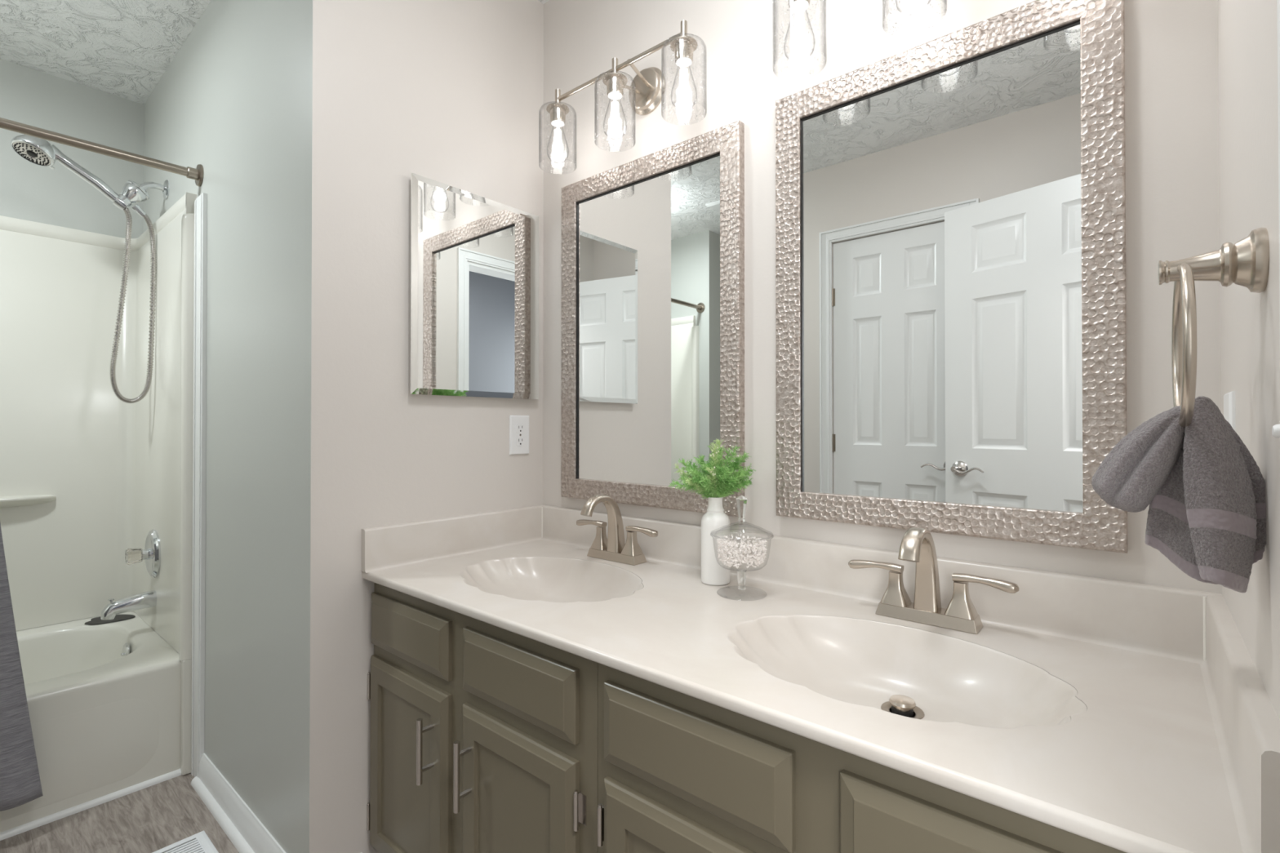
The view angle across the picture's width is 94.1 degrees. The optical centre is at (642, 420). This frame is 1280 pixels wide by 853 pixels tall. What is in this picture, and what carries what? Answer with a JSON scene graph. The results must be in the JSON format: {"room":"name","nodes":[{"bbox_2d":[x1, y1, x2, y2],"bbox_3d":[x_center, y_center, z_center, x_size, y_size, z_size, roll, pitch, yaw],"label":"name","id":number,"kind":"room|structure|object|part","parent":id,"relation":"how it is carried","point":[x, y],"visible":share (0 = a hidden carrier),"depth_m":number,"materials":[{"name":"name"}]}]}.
{"room":"bathroom","nodes":[
{"label":"bathroom","id":0,"kind":"room"},
{"bbox_2d":[0,58,143,238],"bbox_3d":[-2.624,-0.091,1.872,0.120,2.438,1.612,0,-1,40],"label":"wall","id":1,"kind":"structure","parent":0,"point":[29,191],"depth_m":2.29,"materials":[{"name":"grey paint"}]},
{"bbox_2d":[0,773,239,852],"bbox_3d":[-0.858,1.167,0.352,5.100,0.100,3.600,0,-1,40],"label":"floor","id":2,"kind":"structure","parent":0,"point":[152,819],"depth_m":1.65,"materials":[{"name":"plastic"}]},
{"bbox_2d":[0,611,181,832],"bbox_3d":[-2.236,0.944,1.617,0.788,0.365,1.488,0,-1,40],"label":"bathtub","id":3,"kind":"object","parent":2,"relation":"on","point":[104,700],"visible":0.7,"depth_m":1.81,"materials":[{"name":"white plastic"}]},
{"bbox_3d":[-1.936,0.959,1.363,0.001,0.240,1.312,0,-1,40],"label":"apron panel","id":4,"kind":"part","parent":3,"relation":"part of","materials":[{"name":"white plastic"}]},
{"bbox_2d":[0,768,182,840],"bbox_3d":[-1.936,1.116,1.353,0.012,0.016,1.479,0,-1,40],"label":"trim","id":5,"kind":"structure","parent":3,"relation":"attached to","point":[37,823],"depth_m":1.73,"materials":[{"name":"white paint"}]},
{"bbox_2d":[84,614,135,624],"bbox_3d":[-2.054,0.763,2.296,0.116,0.004,0.144,0,-1,40],"label":"mat","id":6,"kind":"object","parent":3,"relation":"on","point":[97,620],"visible":0.88,"depth_m":2.28,"materials":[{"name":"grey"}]},
{"bbox_3d":[-1.829,0.823,2.103,0.076,0.076,0.021,0,-1,40],"label":"overflow plate","id":7,"kind":"part","parent":3,"relation":"part of","materials":[{"name":"silver metal"}]},
{"bbox_2d":[0,191,196,775],"bbox_3d":[-2.228,0.191,1.615,0.815,1.866,1.492,0,-1,40],"label":"tub surround","id":8,"kind":"object","parent":2,"relation":"on","point":[86,473],"visible":0.89,"depth_m":2.22,"materials":[{"name":"white plastic"}]},
{"bbox_2d":[0,494,56,507],"bbox_3d":[-2.441,0.290,1.930,0.054,0.040,0.780,0,-1,40],"label":"shelf","id":9,"kind":"object","parent":8,"relation":"attached to","point":[6,500],"depth_m":2.17,"materials":[{"name":"white plastic"}]},
{"bbox_2d":[9,134,156,403],"bbox_3d":[-1.892,-0.495,2.032,0.107,0.863,0.368,0,-1,40],"label":"shower","id":10,"kind":"object","parent":8,"relation":"attached to","point":[37,151],"visible":0.99,"depth_m":2.08,"materials":[{"name":"silver metal"}]},
{"bbox_3d":[-1.978,-0.866,1.931,0.094,0.041,0.089,0,-1,40],"label":"plate","id":11,"kind":"part","parent":10,"relation":"part of","materials":[{"name":"silver metal"}]},
{"bbox_3d":[-1.896,-0.830,2.036,0.048,0.167,0.216,0,-1,40],"label":"handle","id":12,"kind":"part","parent":10,"relation":"part of","materials":[{"name":"silver metal"}]},
{"bbox_2d":[112,179,169,210],"bbox_3d":[-1.805,-0.817,2.144,0.077,0.146,0.154,0,-1,40],"label":"pipe","id":13,"kind":"object","parent":10,"relation":"attached to","point":[131,193],"visible":1,"depth_m":2.11,"materials":[{"name":"silver metal"}]},
{"bbox_2d":[100,590,156,620],"bbox_3d":[-1.823,0.654,2.113,0.056,0.074,0.147,0,-1,40],"label":"tub spout","id":14,"kind":"object","parent":8,"relation":"attached to","point":[148,599],"visible":1,"depth_m":2.10,"materials":[{"name":"silver metal"}]},
{"bbox_2d":[124,529,160,577],"bbox_3d":[-1.801,0.482,2.139,0.174,0.174,0.080,0,-1,40],"label":"shower valve","id":15,"kind":"object","parent":8,"relation":"attached to","point":[151,553],"visible":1,"depth_m":2.12,"materials":[{"name":"silver metal"}]},
{"bbox_3d":[-1.813,0.482,2.125,0.061,0.058,0.042,0,-1,40],"label":"knob","id":16,"kind":"part","parent":15,"relation":"part of","materials":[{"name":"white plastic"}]},
{"bbox_3d":[-1.793,0.482,2.149,0.040,0.040,0.028,0,-1,40],"label":"stem","id":17,"kind":"part","parent":15,"relation":"part of","materials":[{"name":"silver metal"}]},
{"bbox_2d":[152,831,218,852],"bbox_3d":[-1.239,1.122,1.479,0.146,0.006,0.286,0,-1,40],"label":"floor vent","id":18,"kind":"object","parent":2,"relation":"in","point":[202,843],"visible":1,"depth_m":1.57,"materials":[{"name":"white metal"}]},
{"bbox_2d":[366,556,642,852],"bbox_3d":[-0.213,0.752,1.387,0.770,0.744,0.584,0,-1,40],"label":"vanity cabinet","id":19,"kind":"object","parent":2,"relation":"on","point":[484,735],"visible":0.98,"depth_m":1.15,"materials":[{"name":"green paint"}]},
{"bbox_3d":[-0.526,0.792,1.328,0.334,0.454,0.018,0,-1,40],"label":"door","id":20,"kind":"part","parent":19,"relation":"part of","materials":[{"name":"brown paint"}]},
{"bbox_3d":[-0.526,0.475,1.330,0.334,0.122,0.018,0,-1,40],"label":"drawer","id":21,"kind":"part","parent":19,"relation":"part of","materials":[{"name":"brown paint"}]},
{"bbox_3d":[-0.456,0.677,1.218,0.011,0.131,0.011,0,0,-5],"label":"handle","id":22,"kind":"part","parent":19,"relation":"part of","materials":[{"name":"silver metal"}]},
{"bbox_3d":[-0.446,0.716,1.230,0.010,0.010,0.031,0,-1,40],"label":"post","id":23,"kind":"part","parent":19,"relation":"part of","materials":[{"name":"silver metal"}]},
{"bbox_3d":[-0.446,0.636,1.230,0.010,0.010,0.031,0,-1,40],"label":"post","id":24,"kind":"part","parent":19,"relation":"part of","materials":[{"name":"silver metal"}]},
{"bbox_3d":[-0.353,0.676,1.131,0.011,0.131,0.011,0,0,-5],"label":"handle","id":25,"kind":"part","parent":19,"relation":"part of","materials":[{"name":"silver metal"}]},
{"bbox_3d":[-0.343,0.636,1.143,0.010,0.010,0.031,0,-1,40],"label":"post","id":26,"kind":"part","parent":19,"relation":"part of","materials":[{"name":"silver metal"}]},
{"bbox_3d":[-0.343,0.716,1.143,0.010,0.010,0.031,0,-1,40],"label":"post","id":27,"kind":"part","parent":19,"relation":"part of","materials":[{"name":"silver metal"}]},
{"bbox_3d":[-0.234,0.790,1.081,0.324,0.454,0.018,0,-1,40],"label":"door","id":28,"kind":"part","parent":19,"relation":"part of","materials":[{"name":"brown paint"}]},
{"bbox_3d":[-0.234,0.473,1.084,0.324,0.122,0.018,0,-1,40],"label":"drawer","id":29,"kind":"part","parent":19,"relation":"part of","materials":[{"name":"brown paint"}]},
{"bbox_2d":[360,505,1279,852],"bbox_3d":[0.090,0.363,1.153,1.524,0.212,0.564,0,-1,40],"label":"countertop","id":30,"kind":"structure","parent":19,"relation":"on","point":[1175,747],"depth_m":0.93,"materials":[{"name":"stone"}]},
{"bbox_2d":[459,556,643,603],"bbox_3d":[-0.217,0.409,1.381,0.349,0.098,0.493,0,-1,-42],"label":"sink basin","id":31,"kind":"object","parent":30,"relation":"in","point":[510,580],"depth_m":1.51,"materials":[{"name":"white ceramic"}]},
{"bbox_2d":[576,494,657,565],"bbox_3d":[-0.098,0.274,1.523,0.282,0.174,0.147,0,-1,40],"label":"faucet","id":32,"kind":"object","parent":30,"relation":"on","point":[613,548],"visible":1,"depth_m":1.53,"materials":[{"name":"silver metal"}]},
{"bbox_3d":[-0.140,0.278,1.615,0.099,0.019,0.022,0,-1,37],"label":"lever","id":33,"kind":"part","parent":32,"relation":"part of","materials":[{"name":"silver metal"}]},
{"bbox_3d":[-0.111,0.312,1.593,0.047,0.056,0.043,0,-1,40],"label":"handle","id":34,"kind":"part","parent":32,"relation":"part of","materials":[{"name":"silver metal"}]},
{"bbox_3d":[-0.101,0.263,1.520,0.041,0.153,0.137,0,-1,40],"label":"spout","id":35,"kind":"part","parent":32,"relation":"part of","materials":[{"name":"silver metal"}]},
{"bbox_3d":[-0.069,0.350,1.557,0.167,0.022,0.050,0,-1,40],"label":"plate","id":36,"kind":"part","parent":32,"relation":"part of","materials":[{"name":"silver metal"}]},
{"bbox_3d":[-0.027,0.311,1.522,0.047,0.056,0.043,0,-1,40],"label":"handle","id":37,"kind":"part","parent":32,"relation":"part of","materials":[{"name":"silver metal"}]},
{"bbox_3d":[0.000,0.278,1.497,0.099,0.019,0.022,0,-1,43],"label":"lever","id":38,"kind":"part","parent":32,"relation":"part of","materials":[{"name":"silver metal"}]},
{"bbox_2d":[701,497,729,585],"bbox_3d":[0.163,0.264,1.328,0.064,0.190,0.064,0,-1,40],"label":"bottle vase","id":39,"kind":"object","parent":30,"relation":"on","point":[713,573],"visible":0.94,"depth_m":1.30,"materials":[{"name":"white ceramic"}]},
{"bbox_2d":[667,438,756,498],"bbox_3d":[0.154,0.128,1.324,0.192,0.178,0.118,0,0,-3],"label":"bunch","id":40,"kind":"object","parent":39,"relation":"in","point":[712,482],"visible":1,"depth_m":1.31,"materials":[{"name":"green plant"}]},
{"bbox_2d":[710,495,773,600],"bbox_3d":[0.206,0.257,1.237,0.130,0.204,0.130,0,-1,40],"label":"dish","id":41,"kind":"object","parent":30,"relation":"on","point":[741,501],"visible":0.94,"depth_m":1.23,"materials":[{"name":"clear glass"}]},
{"bbox_3d":[0.206,0.223,1.237,0.130,0.026,0.130,0,-1,40],"label":"lid","id":42,"kind":"part","parent":41,"relation":"part of","materials":[{"name":"clear glass"}]},
{"bbox_3d":[0.206,0.329,1.236,0.020,0.039,0.020,0,0,-27],"label":"stem","id":43,"kind":"part","parent":41,"relation":"part of","materials":[{"name":"clear glass"}]},
{"bbox_2d":[716,534,767,568],"bbox_3d":[0.205,0.272,1.236,0.105,0.056,0.103,0,-1,40],"label":"salt","id":44,"kind":"object","parent":41,"relation":"in","point":[720,549],"visible":1,"depth_m":1.22,"materials":[{"name":"white"}]},
{"bbox_3d":[0.206,0.182,1.238,0.027,0.056,0.023,0,-1,40],"label":"knob","id":45,"kind":"part","parent":41,"relation":"part of","materials":[{"name":"clear glass"}]},
{"bbox_2d":[711,535,773,571],"bbox_3d":[0.206,0.273,1.237,0.130,0.072,0.130,0,-1,40],"label":"bowl","id":46,"kind":"object","parent":41,"relation":"on","point":[738,570],"depth_m":1.22,"materials":[{"name":"clear glass"}]},
{"bbox_2d":[726,614,1087,728],"bbox_3d":[0.358,0.406,0.894,0.493,0.098,0.349,0,0,32],"label":"sink basin","id":47,"kind":"object","parent":30,"relation":"in","point":[914,678],"depth_m":0.97,"materials":[{"name":"white ceramic"}]},
{"bbox_2d":[848,527,1019,634],"bbox_3d":[0.482,0.270,1.034,0.282,0.174,0.147,0,-1,40],"label":"faucet","id":48,"kind":"object","parent":30,"relation":"on","point":[917,545],"visible":1,"depth_m":1.05,"materials":[{"name":"silver metal"}]},
{"bbox_3d":[0.440,0.275,1.126,0.099,0.019,0.022,0,-1,37],"label":"lever","id":49,"kind":"part","parent":48,"relation":"part of","materials":[{"name":"silver metal"}]},
{"bbox_3d":[0.469,0.308,1.104,0.047,0.056,0.043,0,-1,40],"label":"handle","id":50,"kind":"part","parent":48,"relation":"part of","materials":[{"name":"silver metal"}]},
{"bbox_3d":[0.479,0.260,1.030,0.041,0.153,0.137,0,-1,40],"label":"spout","id":51,"kind":"part","parent":48,"relation":"part of","materials":[{"name":"silver metal"}]},
{"bbox_3d":[0.511,0.347,1.068,0.167,0.022,0.050,0,-1,40],"label":"plate","id":52,"kind":"part","parent":48,"relation":"part of","materials":[{"name":"silver metal"}]},
{"bbox_3d":[0.553,0.308,1.033,0.047,0.056,0.043,0,-1,40],"label":"handle","id":53,"kind":"part","parent":48,"relation":"part of","materials":[{"name":"silver metal"}]},
{"bbox_3d":[0.580,0.274,1.008,0.099,0.019,0.022,0,-1,43],"label":"lever","id":54,"kind":"part","parent":48,"relation":"part of","materials":[{"name":"silver metal"}]},
{"bbox_2d":[597,614,1126,852],"bbox_3d":[0.371,0.749,0.894,0.756,0.744,0.584,0,-1,40],"label":"vanity cabinet","id":55,"kind":"object","parent":2,"relation":"on","point":[678,772],"visible":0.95,"depth_m":0.76,"materials":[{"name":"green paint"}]},
{"bbox_3d":[0.061,0.788,0.832,0.320,0.454,0.018,0,-1,40],"label":"door","id":56,"kind":"part","parent":55,"relation":"part of","materials":[{"name":"brown paint"}]},
{"bbox_3d":[0.061,0.471,0.834,0.320,0.122,0.018,0,-1,40],"label":"drawer","id":57,"kind":"part","parent":55,"relation":"part of","materials":[{"name":"brown paint"}]},
{"bbox_3d":[0.354,0.469,0.588,0.325,0.122,0.018,0,-1,40],"label":"drawer","id":58,"kind":"part","parent":55,"relation":"part of","materials":[{"name":"brown paint"}]},
{"bbox_2d":[142,0,292,852],"bbox_3d":[-1.456,-0.090,2.021,1.714,2.438,0.120,0,-1,40],"label":"wall","id":59,"kind":"structure","parent":0,"point":[223,104],"depth_m":1.64,"materials":[{"name":"grey paint"}]},
{"bbox_2d":[0,117,204,186],"bbox_3d":[-1.905,-0.795,1.350,0.070,0.070,1.492,0,-1,40],"label":"shower rod","id":60,"kind":"object","parent":59,"relation":"attached to","point":[197,174],"visible":1,"depth_m":1.73,"materials":[{"name":"silver metal"}]},
{"bbox_2d":[0,523,43,811],"bbox_3d":[-1.855,0.104,1.378,0.076,1.831,0.671,0,-1,40],"label":"shower curtain","id":61,"kind":"object","parent":60,"relation":"hanging from","point":[20,778],"visible":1,"depth_m":1.57,"materials":[{"name":"fabric"}]},
{"bbox_2d":[191,192,207,777],"bbox_3d":[-1.405,0.207,1.887,0.090,1.842,0.015,0,-1,40],"label":"trim","id":62,"kind":"structure","parent":59,"relation":"attached to","point":[200,288],"depth_m":1.86,"materials":[{"name":"white paint"}]},
{"bbox_2d":[191,753,362,852],"bbox_3d":[-1.032,1.080,1.633,0.843,0.092,0.148,0,-1,40],"label":"baseboard","id":63,"kind":"structure","parent":59,"relation":"attached to","point":[238,822],"depth_m":1.64,"materials":[{"name":"white paint"}]},
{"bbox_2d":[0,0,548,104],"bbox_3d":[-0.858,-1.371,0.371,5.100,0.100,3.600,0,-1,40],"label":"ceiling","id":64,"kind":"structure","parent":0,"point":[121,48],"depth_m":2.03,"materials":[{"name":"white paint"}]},
{"bbox_2d":[288,0,543,852],"bbox_3d":[-0.575,-0.092,1.643,0.120,2.438,0.678,0,-1,40],"label":"wall","id":65,"kind":"structure","parent":0,"point":[449,92],"depth_m":1.44,"materials":[{"name":"white paint"}]},
{"bbox_2d":[410,172,538,399],"bbox_3d":[-0.458,-0.347,1.672,0.023,0.562,0.415,0,-1,40],"label":"medicine cabinet","id":66,"kind":"object","parent":65,"relation":"attached to","point":[474,259],"visible":1,"depth_m":1.64,"materials":[{"name":"silver mirror"}]},
{"bbox_2d":[509,415,528,454],"bbox_3d":[-0.368,0.042,1.788,0.007,0.117,0.072,0,-1,40],"label":"electrical outlet","id":67,"kind":"object","parent":65,"relation":"attached to","point":[518,424],"visible":1,"depth_m":1.78,"materials":[{"name":"white plastic"}]},
{"bbox_2d":[515,436,524,446],"bbox_3d":[-0.366,0.062,1.787,0.001,0.029,0.033,0,-1,40],"label":"receptacle","id":68,"kind":"object","parent":67,"relation":"attached to","point":[520,441],"depth_m":1.79,"materials":[{"name":"grey plastic"}]},
{"bbox_2d":[515,423,524,433],"bbox_3d":[-0.366,0.023,1.787,0.001,0.029,0.033,0,-1,40],"label":"receptacle","id":69,"kind":"object","parent":67,"relation":"attached to","point":[520,428],"depth_m":1.79,"materials":[{"name":"white plastic"}]},
{"bbox_2d":[542,0,1222,594],"bbox_3d":[0.310,-0.094,1.417,1.764,2.438,0.120,0,-1,40],"label":"wall","id":70,"kind":"structure","parent":0,"point":[1172,190],"depth_m":1.29,"materials":[{"name":"white paint"}]},
{"bbox_2d":[538,20,706,172],"bbox_3d":[-0.043,-0.819,1.524,0.530,0.243,0.182,0,-1,40],"label":"vanity light","id":71,"kind":"object","parent":70,"relation":"attached to","point":[646,89],"visible":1,"depth_m":1.50,"materials":[{"name":"silver metal"}]},
{"bbox_2d":[546,88,568,127],"bbox_3d":[-0.232,-0.859,1.632,0.062,0.093,0.062,0,-1,40],"label":"socket","id":72,"kind":"object","parent":71,"relation":"attached to","point":[557,111],"depth_m":1.62,"materials":[{"name":"silver metal"}]},
{"bbox_3d":[-0.232,-0.775,1.631,0.103,0.157,0.103,0,-1,40],"label":"lamp shade","id":73,"kind":"part","parent":71,"relation":"part of","materials":[{"name":"clear glass"}]},
{"bbox_2d":[602,57,627,99],"bbox_3d":[-0.069,-0.860,1.494,0.062,0.093,0.062,0,-1,40],"label":"socket","id":74,"kind":"object","parent":71,"relation":"attached to","point":[615,81],"depth_m":1.48,"materials":[{"name":"silver metal"}]},
{"bbox_3d":[-0.069,-0.776,1.494,0.103,0.157,0.103,0,-1,40],"label":"lamp shade","id":75,"kind":"part","parent":71,"relation":"part of","materials":[{"name":"clear glass"}]},
{"bbox_3d":[-0.063,-0.880,1.556,0.114,0.012,0.012,0,-1,-36],"label":"arm","id":76,"kind":"part","parent":71,"relation":"part of","materials":[{"name":"silver metal"}]},
{"bbox_3d":[-0.009,-0.881,1.510,0.012,0.012,0.114,0,0,26],"label":"arm","id":77,"kind":"part","parent":71,"relation":"part of","materials":[{"name":"silver metal"}]},
{"bbox_3d":[0.006,-0.880,1.583,0.120,0.120,0.028,0,-1,40],"label":"wall plate","id":78,"kind":"part","parent":71,"relation":"part of","materials":[{"name":"silver metal"}]},
{"bbox_2d":[670,20,697,66],"bbox_3d":[0.094,-0.861,1.356,0.062,0.093,0.062,0,-1,40],"label":"socket","id":79,"kind":"object","parent":71,"relation":"attached to","point":[686,46],"depth_m":1.34,"materials":[{"name":"silver metal"}]},
{"bbox_3d":[0.094,-0.777,1.356,0.103,0.157,0.103,0,-1,40],"label":"lamp shade","id":80,"kind":"part","parent":71,"relation":"part of","materials":[{"name":"clear glass"}]},
{"bbox_2d":[560,120,744,516],"bbox_3d":[-0.002,-0.237,1.587,0.612,0.923,0.024,0,-1,40],"label":"framed mirror","id":81,"kind":"object","parent":70,"relation":"attached to","point":[653,244],"visible":0.92,"depth_m":1.56,"materials":[{"name":"metal"}]},
{"bbox_2d":[577,155,719,488],"bbox_3d":[0.002,-0.237,1.591,0.500,0.811,0.005,0,-1,40],"label":"mirror glass","id":82,"kind":"object","parent":81,"relation":"attached to","point":[649,241],"depth_m":1.57,"materials":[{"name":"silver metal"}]},
{"bbox_2d":[772,0,946,80],"bbox_3d":[0.498,-0.822,1.067,0.530,0.243,0.182,0,-1,40],"label":"vanity light","id":83,"kind":"object","parent":70,"relation":"attached to","point":[795,6],"visible":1,"depth_m":1.17,"materials":[{"name":"glass"}]},
{"bbox_2d":[788,0,809,13],"bbox_3d":[0.309,-0.863,1.175,0.062,0.093,0.062,0,-1,40],"label":"socket","id":84,"kind":"object","parent":83,"relation":"attached to","point":[799,8],"depth_m":1.17,"materials":[{"name":"white plastic"}]},
{"bbox_3d":[0.309,-0.778,1.175,0.103,0.157,0.103,0,-1,40],"label":"lamp shade","id":85,"kind":"part","parent":83,"relation":"part of","materials":[{"name":"clear glass"}]},
{"bbox_3d":[0.472,-0.779,1.037,0.103,0.157,0.103,0,-1,40],"label":"lamp shade","id":86,"kind":"part","parent":83,"relation":"part of","materials":[{"name":"clear glass"}]},
{"bbox_2d":[539,505,1222,663],"bbox_3d":[0.263,0.309,1.359,1.524,0.102,0.026,0,-1,40],"label":"backsplash","id":87,"kind":"structure","parent":70,"relation":"attached to","point":[1167,622],"depth_m":1.05,"materials":[{"name":"stone"}]},
{"bbox_2d":[775,0,1128,553],"bbox_3d":[0.533,-0.253,1.136,0.604,0.923,0.024,0,-1,40],"label":"framed mirror","id":88,"kind":"object","parent":70,"relation":"attached to","point":[951,275],"visible":0.97,"depth_m":1.09,"materials":[{"name":"metal"}]},
{"bbox_2d":[1217,0,1279,719],"bbox_3d":[0.343,-0.103,0.182,0.120,2.438,1.727,0,-1,40],"label":"wall","id":89,"kind":"structure","parent":0,"point":[1247,29],"depth_m":0.60,"materials":[{"name":"white paint"}]},
{"bbox_2d":[1157,227,1269,427],"bbox_3d":[0.549,-0.086,0.577,0.075,0.187,0.162,0,-1,40],"label":"towel ring","id":90,"kind":"object","parent":89,"relation":"attached to","point":[1246,262],"visible":0.97,"depth_m":0.55,"materials":[{"name":"silver metal"}]},
{"bbox_2d":[1091,395,1266,592],"bbox_3d":[0.532,0.069,0.595,0.132,0.183,0.075,0,-1,40],"label":"hand towel","id":91,"kind":"object","parent":90,"relation":"hanging from","point":[1203,489],"visible":0.94,"depth_m":0.57,"materials":[{"name":"fabric"}]},
{"bbox_3d":[0.549,-0.149,0.578,0.075,0.060,0.060,0,-1,40],"label":"post","id":92,"kind":"part","parent":90,"relation":"part of","materials":[{"name":"silver metal"}]},
{"bbox_2d":[1223,391,1235,431],"bbox_3d":[0.751,0.022,0.770,0.016,0.117,0.072,0,-1,40],"label":"light switch","id":93,"kind":"object","parent":89,"relation":"attached to","point":[1229,397],"visible":0.41,"depth_m":0.74,"materials":[{"name":"white plastic"}]},
{"bbox_2d":[1271,423,1279,438],"bbox_3d":[0.522,0.008,0.491,0.006,0.012,0.012,0,-1,40],"label":"night light","id":94,"kind":"object","parent":89,"relation":"attached to","point":[1276,428],"visible":1,"depth_m":0.49,"materials":[{"name":"white plastic"}]},
{"bbox_2d":[1276,0,1279,313],"bbox_3d":[0.141,0.065,0.048,0.018,2.100,0.880,0,-1,40],"label":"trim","id":95,"kind":"structure","parent":89,"relation":"attached to","point":[1277,1],"depth_m":0.39,"materials":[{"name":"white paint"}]}
]}

